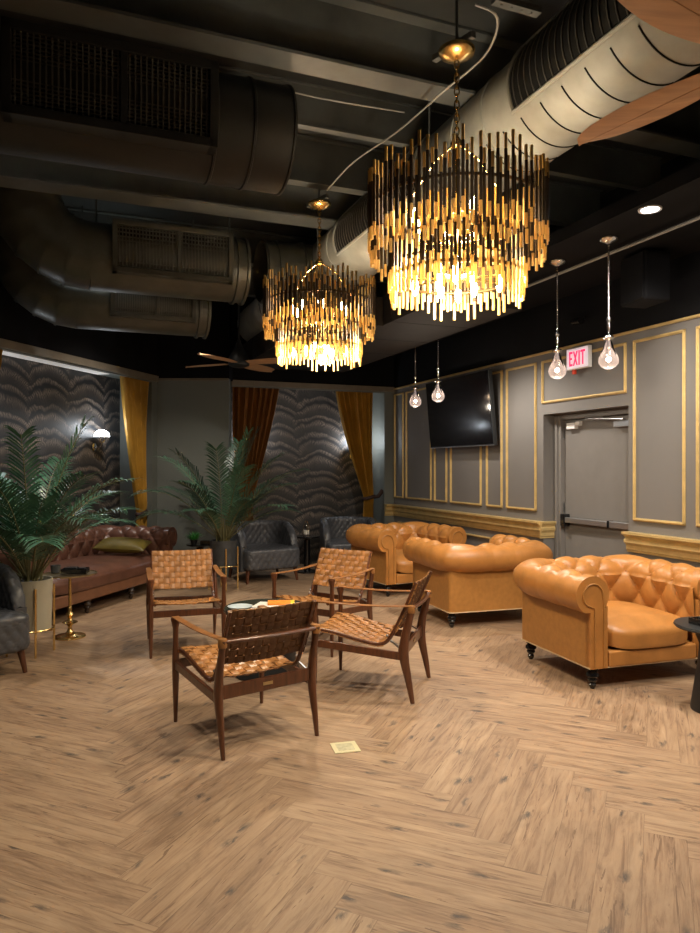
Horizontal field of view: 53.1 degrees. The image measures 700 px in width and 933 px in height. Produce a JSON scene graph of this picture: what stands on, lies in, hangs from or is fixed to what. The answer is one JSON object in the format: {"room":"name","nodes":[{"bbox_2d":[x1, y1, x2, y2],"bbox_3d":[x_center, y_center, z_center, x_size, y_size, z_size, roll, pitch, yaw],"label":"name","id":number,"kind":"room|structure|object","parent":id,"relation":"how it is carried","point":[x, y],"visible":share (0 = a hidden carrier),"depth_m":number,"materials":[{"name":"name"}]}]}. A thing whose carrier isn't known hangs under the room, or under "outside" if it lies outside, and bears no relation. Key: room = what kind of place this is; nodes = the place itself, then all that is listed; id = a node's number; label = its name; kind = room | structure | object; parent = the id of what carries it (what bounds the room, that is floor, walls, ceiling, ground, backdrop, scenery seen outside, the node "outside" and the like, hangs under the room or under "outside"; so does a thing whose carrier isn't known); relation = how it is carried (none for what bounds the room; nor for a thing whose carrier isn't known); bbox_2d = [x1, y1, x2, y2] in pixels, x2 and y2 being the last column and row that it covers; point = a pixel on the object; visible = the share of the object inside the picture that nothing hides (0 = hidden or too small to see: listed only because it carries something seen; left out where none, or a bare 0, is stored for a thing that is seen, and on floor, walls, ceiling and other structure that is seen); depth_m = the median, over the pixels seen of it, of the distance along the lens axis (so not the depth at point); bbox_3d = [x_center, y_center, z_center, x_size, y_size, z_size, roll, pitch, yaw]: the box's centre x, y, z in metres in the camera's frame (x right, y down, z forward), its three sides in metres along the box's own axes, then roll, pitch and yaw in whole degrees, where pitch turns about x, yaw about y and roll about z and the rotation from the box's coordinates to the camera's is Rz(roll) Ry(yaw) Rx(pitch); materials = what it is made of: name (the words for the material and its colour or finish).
{"room":"lounge","nodes":[
{"label":"lounge","id":0,"kind":"room"},
{"bbox_2d":[0,355,119,529],"bbox_3d":[-3.693,0.145,8.154,0.080,2.810,3.510,0,0,15],"label":"wall","id":1,"kind":"structure","parent":0,"point":[52,399],"depth_m":8.64,"materials":[{"name":"grey paper"}]},
{"bbox_2d":[92,430,109,450],"bbox_3d":[-3.265,-0.346,9.184,0.229,0.273,0.212,0,0,15],"label":"wall sconce","id":2,"kind":"object","parent":1,"relation":"attached to","point":[99,434],"visible":1,"depth_m":9.13,"materials":[{"name":"white glass"}]},
{"bbox_2d":[3,350,119,378],"bbox_3d":[-3.428,-1.240,8.084,0.470,0.040,3.410,0,0,15],"label":"ceiling","id":3,"kind":"structure","parent":0,"point":[108,374],"depth_m":9.18,"materials":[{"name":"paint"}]},
{"bbox_2d":[0,349,2,367],"bbox_3d":[-3.601,0.147,6.708,0.138,2.765,0.646,0,0,14],"label":"curtain","id":4,"kind":"object","parent":3,"relation":"hanging from","point":[1,351],"visible":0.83,"depth_m":6.97,"materials":[{"name":"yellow fabric"}]},
{"bbox_2d":[2,351,107,374],"bbox_3d":[-3.612,-1.218,7.874,0.180,0.007,2.810,0,0,15],"label":"recessed light","id":5,"kind":"object","parent":3,"relation":"in","point":[6,353],"visible":1,"depth_m":8.19,"materials":[{"name":"white"}]},
{"bbox_2d":[120,376,148,526],"bbox_3d":[-2.896,0.147,9.384,0.136,2.765,0.615,0,0,16],"label":"curtain","id":6,"kind":"object","parent":3,"relation":"hanging from","point":[134,392],"visible":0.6,"depth_m":9.43,"materials":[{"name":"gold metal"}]},
{"bbox_2d":[0,282,156,526],"bbox_3d":[-4.668,-0.525,3.519,0.604,4.150,13.250,0,0,15],"label":"wall","id":7,"kind":"structure","parent":0,"point":[129,350],"depth_m":8.84,"materials":[{"name":"black paint"}]},
{"bbox_2d":[0,338,394,391],"bbox_3d":[-3.772,-1.222,4.704,2.512,0.084,15.411,0,0,26],"label":"trim","id":8,"kind":"structure","parent":7,"relation":"attached to","point":[4,343],"depth_m":9.44,"materials":[{"name":"grey paint"}]},
{"bbox_2d":[190,540,197,544],"bbox_3d":[-2.045,0.990,9.170,0.100,0.060,0.100,0,0,0],"label":"pot","id":9,"kind":"object","parent":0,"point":[193,542],"depth_m":9.14,"materials":[{"name":"black metal"}]},
{"bbox_2d":[157,301,232,567],"bbox_3d":[-2.345,-0.525,9.948,1.310,4.150,0.304,0,0,0],"label":"wall","id":10,"kind":"structure","parent":0,"point":[190,414],"depth_m":9.80,"materials":[{"name":"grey paint"}]},
{"bbox_2d":[174,568,228,576],"bbox_3d":[-2.200,1.485,9.792,1.000,0.130,0.016,0,0,0],"label":"baseboard","id":11,"kind":"structure","parent":10,"relation":"attached to","point":[223,569],"depth_m":9.78,"materials":[{"name":"green paint"}]},
{"bbox_2d":[230,381,230,538],"bbox_3d":[-0.733,0.150,10.827,2.532,2.800,0.540,0,0,-21],"label":"ceiling","id":12,"kind":"structure","parent":0,"point":[230,381],"depth_m":10.14,"materials":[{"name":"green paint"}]},
{"bbox_2d":[232,387,278,520],"bbox_3d":[-1.396,0.147,10.382,0.714,2.765,0.136,0,0,-21],"label":"curtain","id":13,"kind":"object","parent":12,"relation":"hanging from","point":[251,407],"visible":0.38,"depth_m":10.37,"materials":[{"name":"orange fabric"}]},
{"bbox_2d":[336,391,382,517],"bbox_3d":[0.141,0.149,11.010,0.813,2.762,0.142,0,0,-20],"label":"curtain","id":14,"kind":"object","parent":12,"relation":"hanging from","point":[355,408],"visible":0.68,"depth_m":11.03,"materials":[{"name":"yellow fabric"}]},
{"bbox_2d":[231,387,363,563],"bbox_3d":[-0.809,0.150,11.130,2.652,2.800,0.080,0,0,-21],"label":"wall","id":15,"kind":"structure","parent":0,"point":[306,425],"depth_m":11.15,"materials":[{"name":"grey paper"}]},
{"bbox_2d":[230,297,393,523],"bbox_3d":[-0.707,-0.525,10.921,2.950,4.150,0.704,0,0,-21],"label":"wall","id":16,"kind":"structure","parent":0,"point":[383,402],"depth_m":11.04,"materials":[{"name":"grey paint"}]},
{"bbox_2d":[384,504,393,515],"bbox_3d":[0.637,0.683,11.030,0.168,0.183,0.085,0,0,-21],"label":"trim","id":17,"kind":"structure","parent":16,"relation":"attached to","point":[388,511],"depth_m":11.02,"materials":[{"name":"gold metal"}]},
{"bbox_2d":[247,267,388,297],"bbox_3d":[-3.571,-2.413,8.267,9.800,0.365,0.120,0,0,-21],"label":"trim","id":18,"kind":"structure","parent":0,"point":[381,287],"depth_m":9.81,"materials":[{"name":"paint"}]},
{"bbox_2d":[0,563,699,932],"bbox_3d":[0.113,1.550,4.322,15.401,0.001,17.154,0,0,0],"label":"floor","id":19,"kind":"structure","parent":0,"point":[514,794],"depth_m":3.38,"materials":[{"name":"brown wood"}]},
{"bbox_2d":[0,563,29,672],"bbox_3d":[-2.922,1.160,5.194,0.812,0.787,0.852,0,0,40],"label":"tub chair","id":20,"kind":"object","parent":19,"relation":"on","point":[14,618],"visible":1,"depth_m":5.24,"materials":[{"name":"grey leather"}]},
{"bbox_2d":[43,570,96,640],"bbox_3d":[-2.545,1.259,6.360,0.470,0.582,0.470,0,0,0],"label":"side table","id":21,"kind":"object","parent":19,"relation":"on","point":[69,635],"visible":0.87,"depth_m":6.33,"materials":[{"name":"gold metal"}]},
{"bbox_2d":[50,565,60,572],"bbox_3d":[-2.700,0.940,6.420,0.088,0.070,0.088,0,0,0],"label":"candle cup","id":22,"kind":"object","parent":21,"relation":"on","point":[54,568],"visible":0.99,"depth_m":6.39,"materials":[{"name":"grey glass"}]},
{"bbox_2d":[60,566,88,574],"bbox_3d":[-2.490,0.938,6.340,0.220,0.058,0.140,0,0,-8],"label":"tray","id":23,"kind":"object","parent":21,"relation":"on","point":[67,570],"visible":1,"depth_m":6.28,"materials":[{"name":"paint"}]},
{"bbox_2d":[0,414,145,658],"bbox_3d":[-2.643,0.560,5.778,2.003,1.976,1.838,0,0,0],"label":"palm plant","id":24,"kind":"object","parent":19,"relation":"on","point":[38,589],"visible":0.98,"depth_m":5.60,"materials":[{"name":"green plant"}]},
{"bbox_2d":[0,525,176,612],"bbox_3d":[-3.157,1.159,7.932,1.146,0.783,2.836,0,0,15],"label":"sofa","id":25,"kind":"object","parent":19,"relation":"on","point":[116,572],"visible":0.49,"depth_m":8.18,"materials":[{"name":"brown leather"}]},
{"bbox_2d":[44,553,157,595],"bbox_3d":[-3.038,1.180,7.901,0.900,0.230,2.288,0,0,15],"label":"seat cushion","id":26,"kind":"object","parent":25,"relation":"on","point":[113,569],"depth_m":7.85,"materials":[{"name":"brown leather"}]},
{"bbox_2d":[93,537,151,552],"bbox_3d":[-2.791,0.965,8.601,0.622,0.183,0.395,0,0,-2],"label":"throw pillow","id":27,"kind":"object","parent":25,"relation":"on","point":[112,544],"visible":1,"depth_m":8.45,"materials":[{"name":"green fabric"}]},
{"bbox_2d":[146,549,226,658],"bbox_3d":[-1.432,1.156,6.065,0.643,0.793,0.745,0,0,-17],"label":"chair","id":28,"kind":"object","parent":19,"relation":"on","point":[156,577],"visible":1,"depth_m":6.29,"materials":[{"name":"leather"}]},
{"bbox_2d":[186,542,209,582],"bbox_3d":[-1.980,1.285,9.240,0.360,0.530,0.360,0,0,0],"label":"side table","id":29,"kind":"object","parent":19,"relation":"on","point":[198,545],"visible":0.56,"depth_m":9.15,"materials":[{"name":"black paint"}]},
{"bbox_2d":[184,531,204,544],"bbox_3d":[-2.057,0.923,9.178,0.310,0.193,0.336,0,0,0],"label":"potted grass","id":30,"kind":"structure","parent":29,"relation":"on","point":[194,536],"depth_m":9.14,"materials":[{"name":"green plant"}]},
{"bbox_2d":[200,540,209,543],"bbox_3d":[-1.890,0.995,9.200,0.140,0.050,0.100,0,0,0],"label":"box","id":31,"kind":"object","parent":29,"relation":"on","point":[201,541],"visible":0.56,"depth_m":9.15,"materials":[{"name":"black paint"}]},
{"bbox_2d":[127,424,310,591],"bbox_3d":[-1.652,0.504,8.862,2.252,2.088,1.810,0,0,0],"label":"palm plant","id":32,"kind":"object","parent":19,"relation":"on","point":[224,549],"visible":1,"depth_m":8.69,"materials":[{"name":"green plant"}]},
{"bbox_2d":[171,599,320,760],"bbox_3d":[-0.625,1.156,4.143,0.643,0.793,0.745,0,0,-35],"label":"chair","id":33,"kind":"object","parent":19,"relation":"on","point":[242,652],"visible":1,"depth_m":3.96,"materials":[{"name":"brown wood"}]},
{"bbox_2d":[223,599,301,680],"bbox_3d":[-0.620,1.300,5.250,0.650,0.500,0.650,0,0,0],"label":"coffee table","id":34,"kind":"object","parent":19,"relation":"on","point":[290,656],"visible":0.2,"depth_m":5.13,"materials":[{"name":"black metal"}]},
{"bbox_2d":[227,603,252,609],"bbox_3d":[-0.800,1.033,5.100,0.184,0.034,0.184,0,0,0],"label":"dish","id":35,"kind":"object","parent":34,"relation":"on","point":[232,606],"visible":0.71,"depth_m":5.14,"materials":[{"name":"white ceramic"}]},
{"bbox_2d":[250,602,277,608],"bbox_3d":[-0.561,1.042,5.220,0.304,0.016,0.222,0,0,12],"label":"magazine","id":36,"kind":"object","parent":34,"relation":"on","point":[259,603],"visible":0.32,"depth_m":5.21,"materials":[{"name":"white paper"}]},
{"bbox_2d":[268,600,294,604],"bbox_3d":[-0.520,1.028,5.289,0.201,0.012,0.144,0,0,-6],"label":"booklet","id":37,"kind":"object","parent":36,"relation":"on","point":[270,602],"visible":0.8,"depth_m":5.26,"materials":[{"name":"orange paper"}]},
{"bbox_2d":[228,520,299,584],"bbox_3d":[-1.195,1.160,9.651,0.852,0.787,0.812,0,0,-30],"label":"tub chair","id":38,"kind":"object","parent":19,"relation":"on","point":[261,544],"visible":0.84,"depth_m":9.45,"materials":[{"name":"grey leather"}]},
{"bbox_2d":[297,535,318,573],"bbox_3d":[-0.630,1.285,10.270,0.360,0.530,0.360,0,0,0],"label":"round side table","id":39,"kind":"object","parent":19,"relation":"on","point":[306,539],"visible":0.8,"depth_m":10.22,"materials":[{"name":"black paint"}]},
{"bbox_2d":[303,522,308,536],"bbox_3d":[-0.640,0.907,10.240,0.085,0.226,0.085,0,0,9],"label":"glass lantern","id":40,"kind":"object","parent":39,"relation":"on","point":[305,527],"visible":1,"depth_m":10.21,"materials":[{"name":"white"}]},
{"bbox_2d":[271,548,374,656],"bbox_3d":[-0.223,1.156,6.135,0.643,0.793,0.745,0,0,31],"label":"chair","id":41,"kind":"object","parent":19,"relation":"on","point":[355,573],"visible":0.77,"depth_m":6.30,"materials":[{"name":"leather"}]},
{"bbox_2d":[330,741,360,753],"bbox_3d":[-0.026,1.548,3.860,0.144,0.005,0.144,0,0,-14],"label":"floor plate","id":42,"kind":"object","parent":19,"relation":"on","point":[349,746],"visible":1,"depth_m":3.85,"materials":[{"name":"metal"}]},
{"bbox_2d":[319,516,376,564],"bbox_3d":[-0.017,1.160,10.390,0.852,0.787,0.812,0,0,-14],"label":"tub chair","id":43,"kind":"object","parent":19,"relation":"on","point":[333,530],"visible":0.32,"depth_m":10.56,"materials":[{"name":"grey leather"}]},
{"bbox_2d":[311,571,432,703],"bbox_3d":[0.169,1.156,4.958,0.745,0.793,0.643,0,0,17],"label":"chair","id":44,"kind":"object","parent":19,"relation":"on","point":[356,628],"visible":0.97,"depth_m":4.78,"materials":[{"name":"wood"}]},
{"bbox_2d":[345,521,466,596],"bbox_3d":[0.660,1.146,8.958,1.296,0.807,1.046,0,0,-28],"label":"armchair","id":45,"kind":"object","parent":19,"relation":"on","point":[386,542],"visible":0.71,"depth_m":8.55,"materials":[{"name":"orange leather"}]},
{"bbox_2d":[396,549,412,572],"bbox_3d":[0.718,1.180,8.849,0.748,0.230,0.800,0,0,-28],"label":"seat cushion","id":46,"kind":"object","parent":45,"relation":"on","point":[403,565],"depth_m":8.41,"materials":[{"name":"orange leather"}]},
{"bbox_2d":[403,534,552,627],"bbox_3d":[1.333,1.146,7.209,1.296,0.807,1.046,0,0,-18],"label":"armchair","id":47,"kind":"object","parent":19,"relation":"on","point":[465,578],"visible":0.87,"depth_m":6.78,"materials":[{"name":"orange leather"}]},
{"bbox_2d":[513,554,699,688],"bbox_3d":[2.012,1.146,5.461,1.296,0.807,1.046,0,0,-18],"label":"sofa","id":48,"kind":"object","parent":19,"relation":"on","point":[591,612],"visible":0.98,"depth_m":5.14,"materials":[{"name":"orange leather"}]},
{"bbox_2d":[607,600,687,648],"bbox_3d":[2.049,1.180,5.344,0.748,0.230,0.800,0,0,-17],"label":"seat cushion","id":49,"kind":"object","parent":48,"relation":"on","point":[631,624],"depth_m":5.02,"materials":[{"name":"orange leather"}]},
{"bbox_2d":[673,616,699,713],"bbox_3d":[2.330,1.278,4.450,0.500,0.545,0.500,0,0,0],"label":"pedestal table","id":50,"kind":"object","parent":19,"relation":"on","point":[682,623],"visible":0.87,"depth_m":4.44,"materials":[{"name":"black metal"}]},
{"bbox_2d":[688,616,699,625],"bbox_3d":[2.330,0.972,4.450,0.280,0.066,0.180,0,0,-20],"label":"serving tray","id":51,"kind":"object","parent":50,"relation":"on","point":[695,620],"visible":1,"depth_m":4.45,"materials":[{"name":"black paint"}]},
{"bbox_2d":[0,0,699,280],"bbox_3d":[0.000,-2.650,4.000,16.000,0.100,18.000,0,0,0],"label":"ceiling","id":52,"kind":"structure","parent":0,"point":[512,25],"depth_m":4.60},
{"bbox_2d":[0,206,211,338],"bbox_3d":[-2.486,-1.980,7.068,2.083,1.240,0.595,0,0,-22],"label":"duct","id":53,"kind":"object","parent":52,"relation":"hanging from","point":[47,299],"visible":0.53,"depth_m":6.86,"materials":[{"name":"metal"}]},
{"bbox_2d":[0,187,250,305],"bbox_3d":[-2.089,-2.090,6.425,2.272,1.020,0.641,0,0,-22],"label":"duct","id":54,"kind":"object","parent":52,"relation":"hanging from","point":[121,256],"visible":0.96,"depth_m":6.20,"materials":[{"name":"metal"}]},
{"bbox_2d":[118,226,227,276],"bbox_3d":[-1.593,-1.935,6.340,1.024,0.420,0.010,0,0,-21],"label":"grille","id":55,"kind":"object","parent":54,"relation":"attached to","point":[143,251],"depth_m":6.30,"materials":[{"name":"black metal"}]},
{"bbox_2d":[186,305,294,371],"bbox_3d":[-1.420,-1.930,8.950,1.206,1.340,1.206,0,0,-21],"label":"ceiling fan","id":56,"kind":"object","parent":52,"relation":"hanging from","point":[238,358],"visible":0.91,"depth_m":8.87,"materials":[{"name":"black metal"}]},
{"bbox_2d":[65,206,426,280],"bbox_3d":[-3.058,-2.413,6.964,9.800,0.365,0.120,0,0,-21],"label":"ceiling beam","id":57,"kind":"structure","parent":52,"relation":"attached to","point":[254,237],"depth_m":7.59,"materials":[{"name":"metal"}]},
{"bbox_2d":[0,154,534,249],"bbox_3d":[-2.488,-2.402,5.512,9.800,0.385,0.240,0,0,-21],"label":"ceiling beam","id":58,"kind":"structure","parent":52,"relation":"attached to","point":[16,172],"depth_m":5.89,"materials":[{"name":"metal"}]},
{"bbox_2d":[0,18,661,190],"bbox_3d":[-1.943,-2.458,4.125,9.800,0.295,0.060,0,0,-21],"label":"ceiling beam","id":59,"kind":"structure","parent":52,"relation":"attached to","point":[588,162],"depth_m":5.02,"materials":[{"name":"paint"}]},
{"bbox_2d":[0,0,699,158],"bbox_3d":[-1.625,-2.402,3.315,9.800,0.385,0.170,0,0,-21],"label":"ceiling beam","id":60,"kind":"structure","parent":52,"relation":"attached to","point":[363,43],"depth_m":3.90,"materials":[{"name":"metal"}]},
{"bbox_2d":[0,16,297,195],"bbox_3d":[-2.337,-1.960,3.447,4.171,0.616,0.643,0,0,-22],"label":"duct","id":61,"kind":"object","parent":60,"relation":"hanging from","point":[67,96],"visible":1,"depth_m":3.68,"materials":[{"name":"black metal"}]},
{"bbox_2d":[12,35,208,136],"bbox_3d":[-1.215,-1.946,3.618,1.011,0.410,0.031,0,0,-21],"label":"grille","id":62,"kind":"object","parent":61,"relation":"attached to","point":[126,88],"depth_m":3.58,"materials":[{"name":"black metal"}]},
{"bbox_2d":[295,92,404,112],"bbox_3d":[-0.157,-2.300,4.365,1.100,0.030,0.010,0,0,-21],"label":"wire","id":63,"kind":"object","parent":61,"relation":"attached to","point":[295,92],"visible":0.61,"depth_m":4.42,"materials":[{"name":"grey metal"}]},
{"bbox_2d":[287,134,602,226],"bbox_3d":[-2.210,-2.413,4.804,9.800,0.365,0.100,0,0,-21],"label":"ceiling beam","id":64,"kind":"structure","parent":52,"relation":"attached to","point":[318,162],"depth_m":5.67,"materials":[{"name":"paint"}]},
{"bbox_2d":[368,0,548,320],"bbox_3d":[0.540,-1.701,3.540,0.893,1.798,0.899,0,0,0],"label":"chandelier","id":65,"kind":"object","parent":52,"relation":"hanging from","point":[477,258],"depth_m":3.24,"materials":[{"name":"gold metal"}]},
{"bbox_2d":[432,30,475,62],"bbox_3d":[0.525,-2.128,3.555,0.030,0.033,0.270,0,0,-39],"label":"strut","id":66,"kind":"object","parent":65,"relation":"attached to","point":[470,36],"visible":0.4,"depth_m":3.48,"materials":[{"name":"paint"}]},
{"bbox_2d":[237,0,699,340],"bbox_3d":[0.351,-2.107,5.188,1.073,0.987,10.400,0,0,-21],"label":"duct","id":67,"kind":"object","parent":52,"relation":"hanging from","point":[591,59],"visible":0.63,"depth_m":3.61,"materials":[{"name":"metal"}]},
{"bbox_2d":[332,136,425,255],"bbox_3d":[0.189,-2.079,5.537,0.116,0.382,1.620,0,0,-21],"label":"grille","id":68,"kind":"object","parent":67,"relation":"attached to","point":[350,230],"depth_m":5.79,"materials":[{"name":"metal"}]},
{"bbox_2d":[506,0,635,114],"bbox_3d":[1.361,-2.079,2.554,0.116,0.382,2.610,0,0,-21],"label":"grille","id":69,"kind":"object","parent":67,"relation":"attached to","point":[580,31],"depth_m":3.36,"materials":[{"name":"metal"}]},
{"bbox_2d":[491,0,541,17],"bbox_3d":[0.806,-2.228,3.389,0.260,0.033,0.045,0,0,-21],"label":"strut","id":70,"kind":"object","parent":52,"relation":"attached to","point":[518,6],"visible":1,"depth_m":3.38,"materials":[{"name":"paint"}]},
{"bbox_2d":[577,0,699,145],"bbox_3d":[1.383,-1.958,2.325,1.117,1.285,1.117,0,0,13],"label":"ceiling fan","id":71,"kind":"object","parent":52,"relation":"hanging from","point":[678,18],"visible":1,"depth_m":2.55,"materials":[{"name":"brown wood"}]},
{"bbox_3d":[-0.245,-2.353,5.600,0.030,0.495,0.030,0,0,0],"label":"rod","id":72,"kind":"object","parent":52,"relation":"hanging from","visible":0},
{"bbox_2d":[306,194,328,207],"bbox_3d":[-0.260,-2.128,5.615,0.030,0.033,0.270,0,0,-39],"label":"strut","id":73,"kind":"object","parent":72,"relation":"attached to","point":[325,196],"visible":0.33,"depth_m":5.54,"materials":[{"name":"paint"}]},
{"bbox_2d":[326,3,498,190],"bbox_3d":[0.299,-2.160,4.454,0.193,0.112,2.293,0,0,-20],"label":"electrical cable","id":74,"kind":"object","parent":73,"relation":"attached to","point":[476,5],"visible":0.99,"depth_m":3.92,"materials":[{"name":"grey plastic"}]},
{"bbox_2d":[263,199,375,371],"bbox_3d":[-0.245,-1.454,5.600,0.900,1.303,0.899,0,0,0],"label":"chandelier","id":75,"kind":"object","parent":72,"relation":"hanging from","point":[295,334],"visible":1,"depth_m":5.29,"materials":[{"name":"gold metal"}]},
{"bbox_2d":[242,272,521,371],"bbox_3d":[-0.025,-1.593,8.362,1.630,0.310,4.685,0,0,-21],"label":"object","id":76,"kind":"object","parent":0,"point":[395,333],"visible":0.37,"depth_m":7.36,"materials":[{"name":"black paint"}]},
{"bbox_2d":[392,161,699,355],"bbox_3d":[2.536,-1.800,4.811,1.200,0.100,13.100,0,0,-21],"label":"ceiling","id":77,"kind":"structure","parent":0,"point":[678,193],"depth_m":5.40,"materials":[{"name":"black paint"}]},
{"bbox_2d":[410,347,420,402],"bbox_3d":[0.822,-1.248,8.800,0.150,1.005,0.150,0,0,0],"label":"pendant light","id":78,"kind":"object","parent":77,"relation":"hanging from","point":[415,392],"visible":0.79,"depth_m":8.79,"materials":[{"name":"silver metal"}]},
{"bbox_2d":[432,339,444,400],"bbox_3d":[1.020,-1.248,8.100,0.150,1.005,0.150,0,0,0],"label":"pendant light","id":79,"kind":"object","parent":77,"relation":"hanging from","point":[438,387],"visible":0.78,"depth_m":8.09,"materials":[{"name":"silver metal"}]},
{"bbox_2d":[549,259,565,378],"bbox_3d":[1.765,-1.248,5.960,0.150,1.005,0.150,0,0,0],"label":"pendant light","id":80,"kind":"object","parent":77,"relation":"hanging from","point":[557,358],"visible":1,"depth_m":5.95,"materials":[{"name":"silver metal"}]},
{"bbox_2d":[598,235,618,368],"bbox_3d":[1.980,-1.248,5.360,0.150,1.005,0.150,0,0,0],"label":"pendant light","id":81,"kind":"object","parent":77,"relation":"hanging from","point":[608,239],"visible":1,"depth_m":5.35,"materials":[{"name":"silver metal"}]},
{"bbox_2d":[527,216,699,287],"bbox_3d":[2.406,-1.712,4.813,0.026,0.026,5.200,0,0,-21],"label":"conduit pipe","id":82,"kind":"object","parent":77,"relation":"attached to","point":[698,217],"visible":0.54,"depth_m":5.48,"materials":[{"name":"brown metal"}]},
{"bbox_2d":[621,249,669,308],"bbox_3d":[2.458,-1.530,5.747,0.337,0.400,0.320,0,0,-13],"label":"loudspeaker","id":83,"kind":"object","parent":77,"relation":"attached to","point":[645,275],"visible":1,"depth_m":5.60,"materials":[{"name":"black paint"}]},
{"bbox_2d":[621,251,643,304],"bbox_3d":[2.299,-1.530,5.709,0.010,0.370,0.290,0,0,-13],"label":"speaker grille","id":84,"kind":"object","parent":83,"relation":"attached to","point":[632,267],"depth_m":5.69,"materials":[{"name":"black paint"}]},
{"bbox_2d":[638,205,662,213],"bbox_3d":[2.040,-1.746,4.760,0.156,0.008,0.156,0,0,0],"label":"recessed light","id":85,"kind":"object","parent":77,"relation":"in","point":[650,209],"visible":1,"depth_m":4.75,"materials":[{"name":"white plastic"}]},
{"bbox_2d":[394,155,699,567],"bbox_3d":[3.288,-0.525,4.865,0.264,4.150,14.900,0,0,-21],"label":"wall","id":86,"kind":"structure","parent":0,"point":[659,360],"depth_m":7.28,"materials":[{"name":"paint"}]},
{"bbox_2d":[394,392,403,497],"bbox_3d":[0.760,-0.325,10.912,0.026,1.630,0.320,0,0,-21],"label":"trim","id":87,"kind":"structure","parent":86,"relation":"attached to","point":[402,394],"depth_m":10.88,"materials":[{"name":"gold metal"}]},
{"bbox_2d":[405,387,431,500],"bbox_3d":[1.001,-0.325,10.298,0.026,1.630,0.816,0,0,-21],"label":"trim","id":88,"kind":"structure","parent":86,"relation":"attached to","point":[406,497],"depth_m":10.65,"materials":[{"name":"gold metal"}]},
{"bbox_2d":[434,448,446,502],"bbox_3d":[1.248,-0.325,9.671,0.026,1.630,0.355,0,0,-21],"label":"trim","id":89,"kind":"structure","parent":86,"relation":"attached to","point":[445,500],"depth_m":9.64,"materials":[{"name":"gold metal"}]},
{"bbox_2d":[426,369,496,447],"bbox_3d":[1.424,-0.700,8.982,0.200,0.901,1.580,0,0,-21],"label":"television","id":90,"kind":"object","parent":86,"relation":"attached to","point":[465,417],"visible":1,"depth_m":8.80,"materials":[{"name":"black metal"}]},
{"bbox_2d":[450,446,481,505],"bbox_3d":[1.488,-0.325,9.058,0.026,1.630,0.771,0,0,-21],"label":"trim","id":91,"kind":"structure","parent":86,"relation":"attached to","point":[451,501],"depth_m":8.98,"materials":[{"name":"gold metal"}]},
{"bbox_2d":[392,504,555,537],"bbox_3d":[1.434,0.683,9.320,0.235,0.183,3.851,0,0,-21],"label":"trim","id":92,"kind":"structure","parent":86,"relation":"attached to","point":[532,528],"depth_m":8.63,"materials":[{"name":"gold metal"}]},
{"bbox_2d":[466,533,491,538],"bbox_3d":[1.566,1.105,8.862,0.026,0.490,0.800,0,0,-21],"label":"trim","id":93,"kind":"structure","parent":86,"relation":"attached to","point":[468,534],"depth_m":8.73,"materials":[{"name":"gold metal"}]},
{"bbox_2d":[486,370,502,507],"bbox_3d":[1.734,-0.325,8.433,0.026,1.630,0.345,0,0,-21],"label":"trim","id":94,"kind":"structure","parent":86,"relation":"attached to","point":[500,371],"depth_m":8.28,"materials":[{"name":"gold metal"}]},
{"bbox_2d":[506,362,536,510],"bbox_3d":[1.932,-0.325,7.930,0.026,1.630,0.572,0,0,-21],"label":"trim","id":95,"kind":"structure","parent":86,"relation":"attached to","point":[531,364],"depth_m":7.67,"materials":[{"name":"gold metal"}]},
{"bbox_2d":[393,314,699,389],"bbox_3d":[3.248,-1.222,4.580,0.026,0.024,14.000,0,0,-21],"label":"trim","id":96,"kind":"structure","parent":86,"relation":"attached to","point":[696,315],"depth_m":7.12,"materials":[{"name":"gold metal"}]},
{"bbox_2d":[571,317,584,324],"bbox_3d":[2.278,-1.442,6.932,0.120,0.093,0.173,0,0,-7],"label":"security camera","id":97,"kind":"object","parent":86,"relation":"attached to","point":[579,320],"visible":1,"depth_m":6.87,"materials":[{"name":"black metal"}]},
{"bbox_2d":[566,345,591,374],"bbox_3d":[2.286,-1.055,6.964,0.077,0.260,0.330,0,0,-21],"label":"exit sign","id":98,"kind":"object","parent":86,"relation":"attached to","point":[577,358],"visible":1,"depth_m":6.92,"materials":[{"name":"white plastic"}]},
{"bbox_2d":[541,342,626,403],"bbox_3d":[2.300,-0.907,6.993,0.026,0.465,1.246,0,0,-21],"label":"trim","id":99,"kind":"structure","parent":86,"relation":"attached to","point":[624,344],"depth_m":6.76,"materials":[{"name":"gold metal"}]},
{"bbox_2d":[554,407,628,558],"bbox_3d":[2.476,0.495,7.043,0.162,2.110,1.250,0,0,-21],"label":"door","id":100,"kind":"structure","parent":86,"relation":"in","point":[591,451],"depth_m":7.14,"materials":[{"name":"paint"}]},
{"bbox_2d":[633,329,685,525],"bbox_3d":[2.665,-0.325,6.063,0.026,1.630,0.580,0,0,-21],"label":"trim","id":101,"kind":"structure","parent":86,"relation":"attached to","point":[683,331],"depth_m":5.86,"materials":[{"name":"gold metal"}]},
{"bbox_2d":[621,531,699,561],"bbox_3d":[4.144,0.683,2.220,0.085,0.183,8.950,0,0,-21],"label":"trim","id":102,"kind":"structure","parent":86,"relation":"attached to","point":[688,549],"depth_m":5.96,"materials":[{"name":"gold metal"}]},
{"bbox_2d":[696,326,699,526],"bbox_3d":[2.949,-0.325,5.342,0.026,1.630,0.750,0,0,-21],"label":"trim","id":103,"kind":"structure","parent":86,"relation":"attached to","point":[697,327],"depth_m":5.67,"materials":[{"name":"gold metal"}]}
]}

